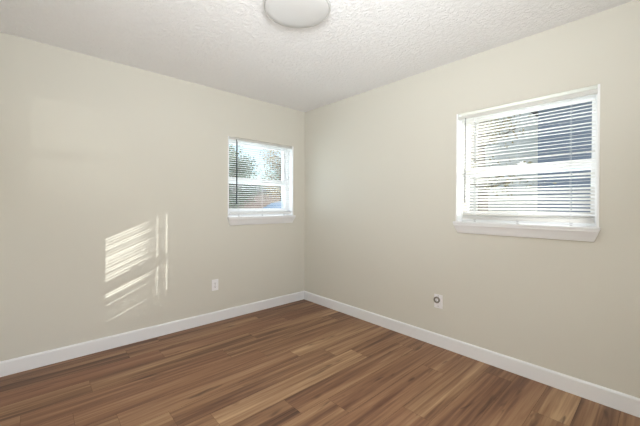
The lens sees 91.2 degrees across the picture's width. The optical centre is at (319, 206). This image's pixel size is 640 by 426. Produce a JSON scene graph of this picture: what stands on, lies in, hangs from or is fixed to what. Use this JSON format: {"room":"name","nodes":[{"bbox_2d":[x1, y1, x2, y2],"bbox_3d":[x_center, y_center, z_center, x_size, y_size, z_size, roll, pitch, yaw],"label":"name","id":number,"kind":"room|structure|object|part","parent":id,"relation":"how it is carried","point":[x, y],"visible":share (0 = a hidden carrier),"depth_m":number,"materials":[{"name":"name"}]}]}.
{"room":"empty bedroom","nodes":[
{"label":"empty bedroom","id":0,"kind":"room"},
{"bbox_2d":[0,32,304,360],"bbox_3d":[-1.361,-0.015,3.156,2.980,2.440,0.170,0,0,-42],"label":"wall","id":1,"kind":"structure","parent":0,"point":[114,176],"depth_m":2.70,"materials":[{"name":"paint"}]},
{"bbox_2d":[0,291,303,376],"bbox_3d":[-1.305,1.152,3.094,2.980,0.107,0.013,0,0,-42],"label":"baseboard","id":2,"kind":"structure","parent":1,"relation":"attached to","point":[28,362],"depth_m":2.75,"materials":[{"name":"white paint"}]},
{"bbox_2d":[212,279,217,290],"bbox_3d":[-1.099,0.819,3.281,0.072,0.116,0.009,0,0,-42],"label":"wall outlet","id":3,"kind":"object","parent":1,"relation":"attached to","point":[214,282],"visible":1,"depth_m":3.28,"materials":[{"name":"white plastic"}]},
{"bbox_2d":[227,136,295,225],"bbox_3d":[-0.735,-0.306,3.747,0.986,1.015,0.296,0,0,-42],"label":"window","id":4,"kind":"structure","parent":1,"relation":"in","point":[249,219],"depth_m":3.79,"materials":[{"name":"white plastic"}]},
{"bbox_3d":[-0.760,-0.503,3.775,0.830,0.465,0.024,0,0,-42],"label":"sash","id":5,"kind":"part","parent":4,"relation":"part of","materials":[{"name":"white plastic"}]},
{"bbox_3d":[-0.741,-0.122,3.754,0.830,0.427,0.024,0,0,-42],"label":"sash","id":6,"kind":"part","parent":4,"relation":"part of","materials":[{"name":"white plastic"}]},
{"bbox_2d":[229,137,291,216],"bbox_3d":[-0.676,-0.324,3.683,0.856,0.875,0.046,0,0,-42],"label":"window blind","id":7,"kind":"object","parent":4,"relation":"attached to","point":[262,212],"visible":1,"depth_m":3.64,"materials":[{"name":"white plastic"}]},
{"bbox_3d":[-0.683,0.076,3.693,0.834,0.022,0.025,0,0,-42],"label":"rail","id":8,"kind":"part","parent":7,"relation":"part of","materials":[{"name":"white plastic"}]},
{"bbox_3d":[-0.679,-0.327,3.692,0.007,0.829,0.028,0,0,-42],"label":"ladder cord","id":9,"kind":"part","parent":7,"relation":"part of","materials":[{"name":"white fabric"}]},
{"bbox_3d":[-0.681,0.116,3.688,0.902,0.016,0.131,0,0,-42],"label":"sill","id":10,"kind":"part","parent":4,"relation":"part of","materials":[{"name":"white paint"}]},
{"bbox_3d":[-0.806,-0.328,3.825,0.986,0.973,0.085,0,0,-42],"label":"casing","id":11,"kind":"part","parent":4,"relation":"part of","materials":[{"name":"white plastic"}]},
{"bbox_2d":[0,0,634,111],"bbox_3d":[-0.132,-1.283,1.809,3.320,0.120,3.800,0,0,-42],"label":"ceiling","id":12,"kind":"structure","parent":0,"point":[232,46],"depth_m":2.25,"materials":[{"name":"white paint"}]},
{"bbox_2d":[263,0,330,28],"bbox_3d":[-0.137,-1.195,1.873,0.402,0.058,0.402,0,0,-42],"label":"ceiling light","id":13,"kind":"object","parent":12,"relation":"attached to","point":[299,14],"visible":1,"depth_m":1.88,"materials":[{"name":"white glass"}]},
{"bbox_2d":[0,299,639,425],"bbox_3d":[-0.144,1.276,1.821,3.320,0.120,3.800,0,0,-42],"label":"floor","id":14,"kind":"structure","parent":0,"point":[303,362],"depth_m":2.14,"materials":[{"name":"brown wood"}]},
{"bbox_2d":[304,0,639,397],"bbox_3d":[0.969,-0.004,2.939,0.170,2.440,3.630,0,0,-42],"label":"wall","id":15,"kind":"structure","parent":0,"point":[381,237],"depth_m":2.46,"materials":[{"name":"paint"}]},
{"bbox_2d":[434,294,442,308],"bbox_3d":[1.029,0.825,2.732,0.020,0.120,0.076,0,0,-42],"label":"wall socket","id":16,"kind":"object","parent":15,"relation":"attached to","point":[438,299],"visible":1,"depth_m":2.73,"materials":[{"name":"white plastic"}]},
{"bbox_2d":[304,291,639,417],"bbox_3d":[0.953,1.163,2.820,0.013,0.107,3.460,0,0,-42],"label":"baseboard","id":17,"kind":"structure","parent":15,"relation":"attached to","point":[623,402],"depth_m":2.35,"materials":[{"name":"white paint"}]},
{"bbox_2d":[453,84,600,241],"bbox_3d":[1.520,-0.301,2.360,0.296,1.039,1.002,0,0,-42],"label":"window","id":18,"kind":"structure","parent":15,"relation":"in","point":[588,232],"depth_m":2.24,"materials":[{"name":"white plastic"}]},
{"bbox_3d":[1.457,0.132,2.306,0.131,0.016,0.918,0,0,-42],"label":"sill","id":19,"kind":"part","parent":18,"relation":"part of","materials":[{"name":"white paint"}]},
{"bbox_2d":[458,89,597,225],"bbox_3d":[1.453,-0.309,2.299,0.041,0.876,0.872,0,0,-42],"label":"window blind","id":20,"kind":"object","parent":18,"relation":"attached to","point":[537,218],"visible":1,"depth_m":2.27,"materials":[{"name":"white plastic"}]},
{"bbox_3d":[1.456,-0.312,2.306,0.028,0.830,0.007,0,0,-42],"label":"ladder cord","id":21,"kind":"part","parent":20,"relation":"part of","materials":[{"name":"white fabric"}]},
{"bbox_3d":[1.464,0.092,2.296,0.025,0.022,0.830,0,0,-42],"label":"rail","id":22,"kind":"part","parent":20,"relation":"part of","materials":[{"name":"white plastic"}]},
{"bbox_3d":[1.664,-0.310,2.077,0.028,0.830,0.007,0,0,-42],"label":"ladder cord","id":23,"kind":"part","parent":20,"relation":"part of","materials":[{"name":"white fabric"}]},
{"bbox_3d":[1.525,-0.105,2.366,0.024,0.427,0.846,0,0,-42],"label":"sash","id":24,"kind":"part","parent":18,"relation":"part of","materials":[{"name":"white plastic"}]},
{"bbox_3d":[1.549,-0.498,2.384,0.024,0.489,0.846,0,0,-42],"label":"sash","id":25,"kind":"part","parent":18,"relation":"part of","materials":[{"name":"white plastic"}]},
{"label":"outside","id":26,"kind":"structure","parent":0,"visible":0},
{"bbox_3d":[-8.322,1.275,27.835,100.000,0.200,94.000,0,0,-42],"label":"ground","id":27,"kind":"structure","parent":26,"visible":0},
{"bbox_2d":[229,144,256,183],"bbox_3d":[-9.601,-3.711,33.758,6.431,9.714,9.042,0,0,-42],"label":"tree","id":28,"kind":"object","parent":27,"relation":"on","point":[229,144],"visible":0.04,"depth_m":33.22,"materials":[{"name":"green plant"}]},
{"bbox_2d":[229,144,275,207],"bbox_3d":[-4.298,-1.030,16.039,3.295,4.569,3.225,0,0,26],"label":"tree","id":29,"kind":"object","parent":27,"relation":"on","point":[235,205],"visible":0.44,"depth_m":15.83,"materials":[{"name":"green plant"}]},
{"bbox_2d":[229,184,279,207],"bbox_3d":[-8.096,-0.243,21.385,17.900,2.900,7.900,0,0,-36],"label":"house","id":30,"kind":"structure","parent":27,"relation":"on","point":[267,201],"depth_m":20.17,"materials":[{"name":"brown brick"}]},
{"bbox_2d":[256,149,280,201],"bbox_3d":[-2.140,-1.256,18.480,3.411,5.017,3.351,0,0,-14],"label":"tree","id":31,"kind":"object","parent":27,"relation":"on","point":[275,163],"visible":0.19,"depth_m":18.02,"materials":[{"name":"green plant"}]},
{"bbox_2d":[469,112,537,210],"bbox_3d":[6.769,-1.887,13.148,4.400,6.400,5.700,0,0,-42],"label":"house","id":32,"kind":"structure","parent":27,"relation":"on","point":[525,141],"depth_m":10.69,"materials":[{"name":"white"}]},
{"bbox_2d":[469,114,555,210],"bbox_3d":[3.998,-1.298,7.577,2.398,5.261,2.246,0,0,-24],"label":"tree","id":33,"kind":"object","parent":27,"relation":"on","point":[518,179],"visible":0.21,"depth_m":7.53,"materials":[{"name":"green plant"}]},
{"bbox_2d":[531,101,591,211],"bbox_3d":[8.688,-1.458,9.041,5.900,5.600,3.800,0,0,-42],"label":"house","id":34,"kind":"structure","parent":27,"relation":"on","point":[582,119],"depth_m":7.99,"materials":[{"name":"blue"}]},
{"bbox_3d":[1.069,1.268,14.203,12.500,0.030,4.000,0,0,-42],"label":"driveway","id":35,"kind":"object","parent":27,"relation":"on","visible":0},
{"bbox_2d":[263,201,280,207],"bbox_3d":[-1.159,0.521,11.461,4.500,1.470,1.780,0,0,-38],"label":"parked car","id":36,"kind":"object","parent":35,"relation":"on","point":[275,204],"visible":0.02,"depth_m":11.30,"materials":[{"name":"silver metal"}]}
]}

